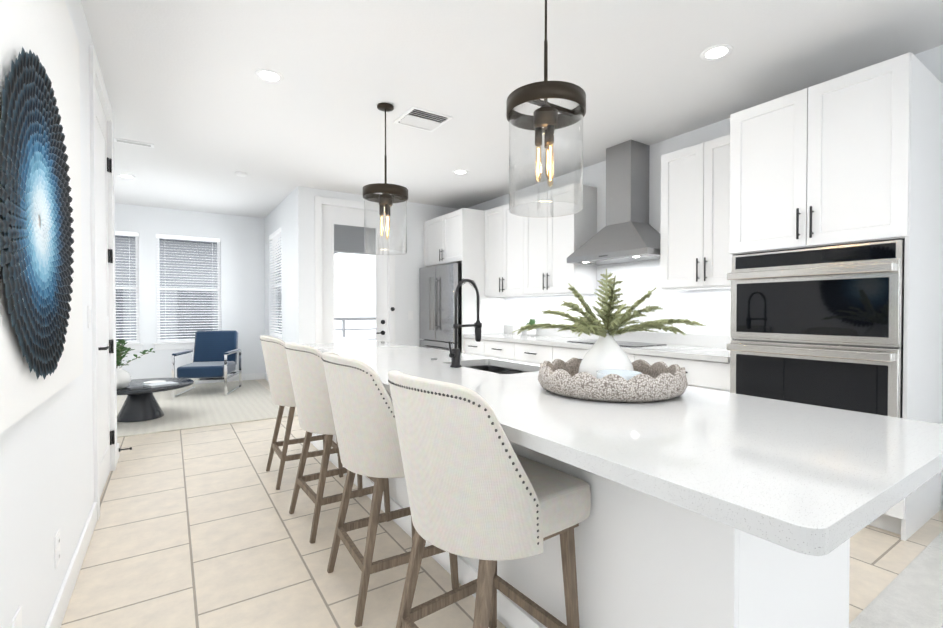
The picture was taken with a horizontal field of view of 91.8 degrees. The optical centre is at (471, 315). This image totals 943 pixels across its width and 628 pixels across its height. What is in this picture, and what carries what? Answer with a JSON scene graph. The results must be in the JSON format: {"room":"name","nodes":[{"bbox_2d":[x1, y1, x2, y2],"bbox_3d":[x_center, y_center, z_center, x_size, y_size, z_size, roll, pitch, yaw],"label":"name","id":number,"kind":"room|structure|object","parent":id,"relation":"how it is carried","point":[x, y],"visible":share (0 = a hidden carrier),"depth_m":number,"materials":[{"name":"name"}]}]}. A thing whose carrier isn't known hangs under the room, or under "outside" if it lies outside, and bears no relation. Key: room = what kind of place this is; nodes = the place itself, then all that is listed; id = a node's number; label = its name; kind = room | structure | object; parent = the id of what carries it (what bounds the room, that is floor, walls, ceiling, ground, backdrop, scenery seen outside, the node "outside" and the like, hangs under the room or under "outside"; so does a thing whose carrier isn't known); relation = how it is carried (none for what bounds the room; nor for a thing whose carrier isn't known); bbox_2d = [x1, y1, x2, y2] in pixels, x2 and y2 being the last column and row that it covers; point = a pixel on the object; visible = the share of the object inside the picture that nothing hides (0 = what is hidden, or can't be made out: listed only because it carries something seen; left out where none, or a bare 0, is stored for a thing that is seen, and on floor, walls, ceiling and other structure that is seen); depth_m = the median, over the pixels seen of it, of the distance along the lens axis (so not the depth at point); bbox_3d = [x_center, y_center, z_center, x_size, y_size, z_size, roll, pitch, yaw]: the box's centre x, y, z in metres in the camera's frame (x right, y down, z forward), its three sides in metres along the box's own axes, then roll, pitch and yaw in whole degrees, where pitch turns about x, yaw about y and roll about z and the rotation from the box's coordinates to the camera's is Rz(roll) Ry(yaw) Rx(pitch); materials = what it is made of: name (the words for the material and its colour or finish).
{"room":"kitchen","nodes":[
{"label":"kitchen","id":0,"kind":"room"},
{"bbox_2d":[0,0,116,627],"bbox_3d":[-0.952,-0.203,0.624,0.140,2.870,7.600,-1,1,-33],"label":"wall","id":1,"kind":"structure","parent":0,"point":[46,472],"depth_m":1.75,"materials":[{"name":"white paint"}]},
{"bbox_2d":[12,606,21,627],"bbox_3d":[-1.305,0.923,1.329,0.030,0.125,0.078,-1,1,-33],"label":"electrical outlet plate","id":2,"kind":"object","parent":1,"relation":"attached to","point":[17,621],"depth_m":1.33,"materials":[{"name":"white paint"}]},
{"bbox_2d":[0,0,82,432],"bbox_3d":[-1.360,-0.479,1.429,0.064,1.500,1.560,-1,1,-33],"label":"canvas art","id":3,"kind":"object","parent":1,"relation":"attached to","point":[41,339],"visible":1,"depth_m":1.36,"materials":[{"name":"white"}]},
{"bbox_2d":[54,529,60,568],"bbox_3d":[-1.628,0.917,1.798,0.008,0.125,0.078,-1,1,-33],"label":"electrical outlet plate","id":4,"kind":"object","parent":1,"relation":"attached to","point":[57,550],"depth_m":1.78,"materials":[{"name":"white paint"}]},
{"bbox_2d":[45,502,96,627],"bbox_3d":[-0.499,1.182,0.096,0.014,0.115,6.190,-1,1,-33],"label":"baseboard","id":5,"kind":"structure","parent":1,"relation":"attached to","point":[58,612],"depth_m":2.00,"materials":[{"name":"white paint"}]},
{"bbox_2d":[89,45,115,520],"bbox_3d":[-2.564,-0.186,3.083,0.158,2.770,1.100,-1,1,-33],"label":"door frame","id":6,"kind":"structure","parent":1,"relation":"attached to","point":[96,79],"depth_m":2.72,"materials":[{"name":"white paint"}]},
{"bbox_2d":[95,87,114,497],"bbox_3d":[-2.512,-0.142,3.120,0.102,2.666,0.911,-1,1,-33],"label":"hall door","id":7,"kind":"structure","parent":1,"relation":"in","point":[104,259],"depth_m":3.21,"materials":[{"name":"white paint"}]},
{"bbox_2d":[116,443,119,464],"bbox_3d":[-2.908,1.133,3.727,0.034,0.115,0.324,-1,1,-33],"label":"baseboard","id":8,"kind":"structure","parent":1,"relation":"attached to","point":[117,446],"depth_m":3.73,"materials":[{"name":"white paint"}]},
{"bbox_2d":[115,203,265,379],"bbox_3d":[-5.622,-0.288,6.971,4.540,2.870,0.140,-1,1,-33],"label":"wall","id":9,"kind":"structure","parent":0,"point":[242,251],"depth_m":7.75,"materials":[{"name":"white paint"}]},
{"bbox_2d":[115,236,143,351],"bbox_3d":[-5.611,-0.375,6.944,1.010,1.854,0.155,-1,1,-33],"label":"window","id":10,"kind":"structure","parent":9,"relation":"in","point":[137,276],"depth_m":7.19,"materials":[{"name":"white paint"}]},
{"bbox_2d":[115,231,138,343],"bbox_3d":[-5.607,-0.434,6.937,0.902,1.734,0.060,-1,1,-33],"label":"window blind","id":11,"kind":"object","parent":10,"relation":"attached to","point":[123,233],"visible":0.42,"depth_m":7.10,"materials":[{"name":"white plastic"}]},
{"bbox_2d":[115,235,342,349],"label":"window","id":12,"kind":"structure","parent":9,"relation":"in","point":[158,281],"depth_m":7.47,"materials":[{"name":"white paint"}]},
{"bbox_2d":[156,234,220,342],"bbox_3d":[-4.664,-0.442,7.559,0.902,1.734,0.060,-1,1,-33],"label":"window blind","id":13,"kind":"object","parent":12,"relation":"attached to","point":[163,236],"visible":0.98,"depth_m":7.52,"materials":[{"name":"white plastic"}]},
{"bbox_2d":[195,373,263,383],"bbox_3d":[-5.521,1.089,6.963,4.400,0.115,0.014,-1,1,-33],"label":"baseboard","id":14,"kind":"structure","parent":9,"relation":"attached to","point":[255,376],"depth_m":7.93,"materials":[{"name":"white paint"}]},
{"bbox_2d":[265,186,309,372],"bbox_3d":[-2.967,-0.291,7.196,0.140,2.870,2.690,-1,1,-33],"label":"wall","id":15,"kind":"structure","parent":0,"point":[288,215],"depth_m":6.35,"materials":[{"name":"white paint"}]},
{"bbox_2d":[269,228,281,337],"bbox_3d":[-3.150,-0.510,7.407,0.060,1.694,1.022,-1,1,-33],"label":"blinds","id":16,"kind":"object","parent":15,"relation":"attached to","point":[275,234],"visible":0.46,"depth_m":7.44,"materials":[{"name":"white plastic"}]},
{"bbox_2d":[273,235,281,335],"bbox_3d":[-3.100,-0.510,7.440,0.050,1.698,1.028,-1,1,-33],"label":"window","id":17,"kind":"structure","parent":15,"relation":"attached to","point":[276,298],"depth_m":7.75,"materials":[{"name":"white paint"}]},
{"bbox_2d":[334,224,375,254],"bbox_3d":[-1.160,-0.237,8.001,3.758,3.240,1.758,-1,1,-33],"label":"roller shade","id":18,"kind":"object","parent":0,"point":[346,244],"depth_m":8.16,"materials":[{"name":"grey fabric"}]},
{"bbox_2d":[334,317,375,339],"bbox_3d":[-1.711,0.578,8.654,3.530,1.108,0.060,-1,1,-33],"label":"balcony railing","id":19,"kind":"object","parent":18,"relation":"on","point":[343,319],"depth_m":8.31,"materials":[{"name":"grey metal"}]},
{"bbox_2d":[309,188,459,346],"bbox_3d":[-1.196,-0.287,6.837,2.420,2.870,0.140,-1,1,-33],"label":"wall","id":20,"kind":"structure","parent":0,"point":[409,263],"depth_m":6.88,"materials":[{"name":"white paint"}]},
{"bbox_2d":[322,205,386,342],"bbox_3d":[-1.650,-0.188,6.510,0.968,2.666,0.099,-1,1,-33],"label":"door","id":21,"kind":"structure","parent":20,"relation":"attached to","point":[333,215],"depth_m":6.43,"materials":[{"name":"white paint"}]},
{"bbox_2d":[314,196,394,343],"bbox_3d":[-1.658,-0.232,6.522,1.160,2.770,0.158,-1,1,-33],"label":"door frame","id":22,"kind":"structure","parent":20,"relation":"attached to","point":[320,201],"depth_m":6.35,"materials":[{"name":"white paint"}]},
{"bbox_2d":[408,311,412,319],"bbox_3d":[-0.921,-0.008,6.931,0.080,0.130,0.010,-1,1,-33],"label":"switch","id":23,"kind":"object","parent":20,"relation":"attached to","point":[410,315],"depth_m":6.93,"materials":[{"name":"white paint"}]},
{"bbox_2d":[60,379,942,627],"bbox_3d":[-2.242,1.232,4.321,7.240,0.100,8.320,-1,1,-33],"label":"floor","id":24,"kind":"structure","parent":0,"point":[201,527],"depth_m":2.35,"materials":[{"name":"beige tile"}]},
{"bbox_2d":[117,380,297,437],"bbox_3d":[-4.552,1.159,5.605,3.920,0.012,3.210,-1,1,-33],"label":"living room rug","id":25,"kind":"object","parent":24,"relation":"on","point":[204,405],"visible":0.33,"depth_m":5.68,"materials":[{"name":"white carpet"}]},
{"bbox_2d":[117,378,193,421],"bbox_3d":[-3.772,0.969,5.201,1.040,0.378,1.040,-1,1,-33],"label":"coffee table","id":26,"kind":"object","parent":25,"relation":"on","point":[140,403],"visible":0.71,"depth_m":5.07,"materials":[{"name":"grey"}]},
{"bbox_2d":[116,339,154,388],"bbox_3d":[-3.781,0.512,4.970,0.554,0.541,0.635,-1,1,-33],"label":"potted plant","id":27,"kind":"object","parent":26,"relation":"on","point":[123,376],"visible":0.46,"depth_m":4.90,"materials":[{"name":"white ceramic"}]},
{"bbox_2d":[143,380,178,387],"bbox_3d":[-3.570,0.768,5.172,0.438,0.022,0.286,0,1,33],"label":"plate","id":28,"kind":"object","parent":26,"relation":"on","point":[156,384],"visible":1,"depth_m":5.12,"materials":[{"name":"grey"}]},
{"bbox_2d":[171,330,241,397],"bbox_3d":[-3.943,0.686,6.881,0.730,0.899,0.885,0,1,-13],"label":"armchair","id":29,"kind":"object","parent":25,"relation":"on","point":[214,355],"visible":0.98,"depth_m":7.05,"materials":[{"name":"blue fabric"}]},
{"bbox_2d":[260,335,342,489],"bbox_3d":[-1.288,0.669,3.435,0.545,1.058,0.545,0,1,-32],"label":"stool","id":30,"kind":"object","parent":24,"relation":"on","point":[278,371],"visible":0.69,"depth_m":3.21,"materials":[{"name":"beige fabric"}]},
{"bbox_2d":[285,342,390,543],"bbox_3d":[-0.812,0.678,2.715,0.545,1.058,0.545,-1,1,-35],"label":"stool","id":31,"kind":"object","parent":24,"relation":"on","point":[310,387],"visible":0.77,"depth_m":2.50,"materials":[{"name":"beige fabric"}]},
{"bbox_2d":[322,352,458,626],"bbox_3d":[-0.390,0.687,2.075,0.545,1.058,0.545,0,1,-31],"label":"stool","id":32,"kind":"object","parent":24,"relation":"on","point":[364,422],"visible":0.81,"depth_m":1.85,"materials":[{"name":"beige fabric"}]},
{"bbox_2d":[419,263,461,352],"bbox_3d":[-0.214,0.209,6.713,0.856,1.858,1.000,-1,1,-33],"label":"fridge","id":33,"kind":"object","parent":24,"relation":"on","point":[438,284],"visible":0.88,"depth_m":6.40,"materials":[{"name":"silver metal"}]},
{"bbox_2d":[464,340,483,355],"bbox_3d":[0.319,0.724,6.131,0.675,0.868,0.450,-1,1,-33],"label":"base cabinet","id":34,"kind":"object","parent":24,"relation":"on","point":[472,347],"depth_m":5.94,"materials":[{"name":"white wood"}]},
{"bbox_2d":[388,371,590,627],"bbox_3d":[0.014,0.696,1.463,0.545,1.058,0.545,-1,1,-36],"label":"stool","id":35,"kind":"object","parent":24,"relation":"on","point":[482,492],"visible":1,"depth_m":1.25,"materials":[{"name":"beige fabric"}]},
{"bbox_2d":[484,340,511,359],"bbox_3d":[0.608,0.730,5.693,0.675,0.868,0.600,-1,1,-33],"label":"base cabinet","id":36,"kind":"object","parent":24,"relation":"on","point":[500,349],"depth_m":5.50,"materials":[{"name":"white wood"}]},
{"bbox_2d":[512,344,551,364],"bbox_3d":[0.947,0.737,5.180,0.675,0.868,0.630,-1,1,-33],"label":"base cabinet","id":37,"kind":"object","parent":24,"relation":"on","point":[528,353],"depth_m":4.99,"materials":[{"name":"white wood"}]},
{"bbox_2d":[311,397,849,627],"bbox_3d":[-0.177,0.767,2.934,0.752,0.868,4.008,-1,1,-33],"label":"kitchen island","id":38,"kind":"object","parent":24,"relation":"on","point":[642,562],"depth_m":1.30,"materials":[{"name":"white wood"}]},
{"bbox_2d":[306,341,942,564],"bbox_3d":[-0.224,0.315,2.759,1.060,0.042,4.290,-1,1,-33],"label":"island countertop","id":39,"kind":"structure","parent":38,"relation":"on","point":[801,479],"depth_m":1.12,"materials":[{"name":"white stone"}]},
{"bbox_2d":[449,278,481,367],"bbox_3d":[-0.039,0.035,2.698,0.290,0.516,0.124,-1,1,-33],"label":"faucet","id":40,"kind":"object","parent":39,"relation":"on","point":[454,355],"visible":1,"depth_m":2.63,"materials":[{"name":"black metal"}]},
{"bbox_2d":[472,361,527,372],"bbox_3d":[0.140,0.434,2.708,0.382,0.220,0.672,-1,1,-33],"label":"sink","id":41,"kind":"object","parent":39,"relation":"in","point":[495,368],"depth_m":2.97,"materials":[{"name":"metal"}]},
{"bbox_2d":[538,358,687,402],"bbox_3d":[0.565,0.252,1.871,0.582,0.106,0.582,-1,1,-33],"label":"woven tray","id":42,"kind":"object","parent":39,"relation":"on","point":[658,381],"visible":0.94,"depth_m":1.64,"materials":[{"name":"grey stone"}]},
{"bbox_2d":[512,269,706,378],"bbox_3d":[0.594,0.040,1.963,0.708,0.500,0.677,-1,1,-33],"label":"vase","id":43,"kind":"object","parent":42,"relation":"in","point":[605,352],"visible":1,"depth_m":1.89,"materials":[{"name":"white ceramic"}]},
{"bbox_2d":[596,369,641,380],"bbox_3d":[0.561,0.254,1.741,0.168,0.078,0.168,-1,1,-33],"label":"bowl","id":44,"kind":"object","parent":42,"relation":"in","point":[627,375],"visible":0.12,"depth_m":1.79,"materials":[{"name":"white ceramic"}]},
{"bbox_2d":[552,348,631,362],"bbox_3d":[1.396,0.746,4.500,0.675,0.868,1.000,-1,1,-33],"label":"base cabinet","id":45,"kind":"object","parent":24,"relation":"on","point":[564,354],"depth_m":4.53,"materials":[{"name":"white wood"}]},
{"bbox_2d":[632,356,729,392],"bbox_3d":[1.892,0.756,3.749,0.675,0.868,0.800,-1,1,-33],"label":"base cabinet","id":46,"kind":"object","parent":24,"relation":"on","point":[703,374],"depth_m":3.40,"materials":[{"name":"white wood"}]},
{"bbox_2d":[464,332,730,363],"bbox_3d":[1.139,0.286,4.851,0.710,0.042,3.478,-1,1,-33],"label":"countertop","id":47,"kind":"structure","parent":46,"relation":"on","point":[677,351],"depth_m":4.11,"materials":[{"name":"white stone"}]},
{"bbox_2d":[513,318,521,334],"bbox_3d":[0.606,0.140,6.019,0.120,0.218,0.120,-1,1,-33],"label":"canister","id":48,"kind":"object","parent":47,"relation":"on","point":[517,323],"visible":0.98,"depth_m":5.97,"materials":[{"name":"white ceramic"}]},
{"bbox_2d":[525,318,536,335],"bbox_3d":[0.768,0.140,5.812,0.166,0.224,0.165,-1,1,-33],"label":"pot","id":49,"kind":"object","parent":47,"relation":"on","point":[533,331],"visible":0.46,"depth_m":5.79,"materials":[{"name":"white ceramic"}]},
{"bbox_2d":[567,340,666,346],"bbox_3d":[1.410,0.265,4.503,0.470,0.008,0.820,-1,1,-33],"label":"cooktop","id":50,"kind":"object","parent":47,"relation":"in","point":[630,344],"visible":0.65,"depth_m":4.38,"materials":[{"name":"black glass"}]},
{"bbox_2d":[849,531,942,627],"bbox_3d":[2.116,1.288,0.081,4.640,0.104,3.560,-1,1,-33],"label":"floor carpet","id":51,"kind":"object","parent":24,"relation":"on","point":[910,595],"depth_m":1.95,"materials":[{"name":"white carpet"}]},
{"bbox_2d":[868,472,940,540],"bbox_3d":[2.352,0.988,3.019,0.715,0.425,0.924,-1,1,-33],"label":"base cabinet","id":52,"kind":"object","parent":24,"relation":"on","point":[912,512],"depth_m":2.56,"materials":[{"name":"white wood"}]},
{"bbox_2d":[81,0,942,217],"bbox_3d":[-1.261,-1.727,2.796,7.240,0.120,11.880,-1,1,-33],"label":"ceiling","id":53,"kind":"structure","parent":0,"point":[201,106],"depth_m":3.19,"materials":[{"name":"white paint"}]},
{"bbox_2d":[117,174,135,178],"bbox_3d":[-4.208,-1.701,5.572,0.184,0.006,0.184,-1,1,-33],"label":"recessed light","id":54,"kind":"object","parent":53,"relation":"in","point":[126,176],"visible":1,"depth_m":5.57,"materials":[{"name":"white paint"}]},
{"bbox_2d":[114,138,153,147],"bbox_3d":[-3.289,-1.685,4.453,0.320,0.007,0.110,-1,1,-33],"label":"ceiling vent","id":55,"kind":"object","parent":53,"relation":"in","point":[133,142],"visible":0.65,"depth_m":4.44,"materials":[{"name":"white metal"}]},
{"bbox_2d":[235,171,246,176],"bbox_3d":[-2.747,-1.688,5.446,0.130,0.030,0.130,-1,1,-33],"label":"smoke detector","id":56,"kind":"object","parent":53,"relation":"attached to","point":[241,174],"visible":1,"depth_m":5.41,"materials":[{"name":"white paint"}]},
{"bbox_2d":[255,69,283,82],"bbox_3d":[-1.406,-1.669,3.180,0.184,0.006,0.184,-1,1,-33],"label":"recessed light","id":57,"kind":"object","parent":53,"relation":"in","point":[269,75],"visible":1,"depth_m":3.17,"materials":[{"name":"white paint"}]},
{"bbox_2d":[363,103,407,254],"bbox_3d":[-0.689,-1.093,3.662,0.360,1.168,0.360,-1,1,-33],"label":"pendant light","id":58,"kind":"object","parent":53,"relation":"hanging from","point":[387,200],"visible":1,"depth_m":3.64,"materials":[{"name":"clear glass"}]},
{"bbox_2d":[393,106,452,131],"bbox_3d":[-0.418,-1.674,3.916,0.380,0.016,0.380,-1,1,-33],"label":"ceiling vent","id":59,"kind":"object","parent":53,"relation":"in","point":[421,119],"visible":1,"depth_m":3.89,"materials":[{"name":"white metal"}]},
{"bbox_2d":[453,170,467,174],"bbox_3d":[-0.129,-1.699,5.401,0.184,0.006,0.184,-1,1,-33],"label":"recessed light","id":60,"kind":"object","parent":53,"relation":"in","point":[460,172],"visible":1,"depth_m":5.41,"materials":[{"name":"white paint"}]},
{"bbox_2d":[506,0,585,217],"bbox_3d":[0.342,-1.072,2.101,0.360,1.168,0.360,-1,1,-33],"label":"pendant light","id":61,"kind":"object","parent":53,"relation":"hanging from","point":[546,119],"visible":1,"depth_m":2.08,"materials":[{"name":"clear glass"}]},
{"bbox_2d":[700,44,732,60],"bbox_3d":[1.552,-1.665,2.892,0.184,0.006,0.184,-1,1,-33],"label":"recessed light","id":62,"kind":"object","parent":53,"relation":"in","point":[717,52],"visible":1,"depth_m":2.89,"materials":[{"name":"white paint"}]},
{"bbox_2d":[468,45,942,509],"bbox_3d":[2.365,-0.245,3.766,0.140,2.870,9.190,-1,1,-33],"label":"wall","id":63,"kind":"structure","parent":0,"point":[710,309],"depth_m":4.51,"materials":[{"name":"white paint"}]},
{"bbox_2d":[424,208,483,267],"bbox_3d":[-0.122,-1.101,6.756,0.695,0.700,1.080,-1,1,-33],"label":"upper cabinet","id":64,"kind":"object","parent":63,"relation":"attached to","point":[457,236],"depth_m":6.28,"materials":[{"name":"white wood"}]},
{"bbox_2d":[484,199,523,295],"bbox_3d":[0.558,-0.856,6.037,0.355,1.170,0.835,-1,1,-33],"label":"upper cabinet","id":65,"kind":"object","parent":63,"relation":"attached to","point":[503,230],"depth_m":5.93,"materials":[{"name":"white wood"}]},
{"bbox_2d":[524,183,596,295],"bbox_3d":[1.019,-0.846,5.340,0.355,1.170,0.835,-1,1,-33],"label":"upper cabinet","id":66,"kind":"object","parent":63,"relation":"attached to","point":[548,241],"depth_m":5.12,"materials":[{"name":"white wood"}]},
{"bbox_2d":[567,140,660,265],"bbox_3d":[1.473,-1.116,4.519,0.497,1.143,0.970,-1,1,-33],"label":"range hood","id":67,"kind":"object","parent":63,"relation":"attached to","point":[628,233],"visible":0.96,"depth_m":4.45,"materials":[{"name":"silver metal"}]},
{"bbox_2d":[504,324,734,347],"bbox_3d":[1.427,0.208,5.040,0.020,0.110,3.478,-1,1,-33],"label":"backsplash","id":68,"kind":"structure","parent":63,"relation":"attached to","point":[644,337],"depth_m":4.45,"materials":[{"name":"white tile"}]},
{"bbox_2d":[660,135,731,290],"bbox_3d":[2.031,-0.826,3.807,0.355,1.170,0.780,-1,1,-33],"label":"upper cabinet","id":69,"kind":"object","parent":63,"relation":"attached to","point":[694,179],"depth_m":3.77,"materials":[{"name":"white wood"}]},
{"bbox_2d":[724,52,942,255],"bbox_3d":[2.352,-0.912,2.993,0.715,0.975,0.924,-1,1,-33],"label":"upper cabinet","id":70,"kind":"object","parent":63,"relation":"attached to","point":[850,158],"depth_m":2.68,"materials":[{"name":"white wood"}]},
{"bbox_2d":[726,240,904,417],"bbox_3d":[2.299,0.176,2.973,0.782,1.186,0.882,-1,1,-33],"label":"double oven","id":71,"kind":"object","parent":70,"relation":"in","point":[822,326],"visible":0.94,"depth_m":2.71,"materials":[{"name":"silver metal"}]},
{"label":"outside","id":72,"kind":"structure","parent":0,"visible":0},
{"bbox_3d":[-8.497,4.326,12.241,80.000,0.100,90.000,-1,1,-33],"label":"ground","id":73,"kind":"structure","parent":72,"visible":0},
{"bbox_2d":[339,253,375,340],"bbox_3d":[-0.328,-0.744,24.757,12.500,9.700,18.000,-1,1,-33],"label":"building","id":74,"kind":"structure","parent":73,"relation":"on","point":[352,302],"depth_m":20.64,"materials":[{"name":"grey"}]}
]}

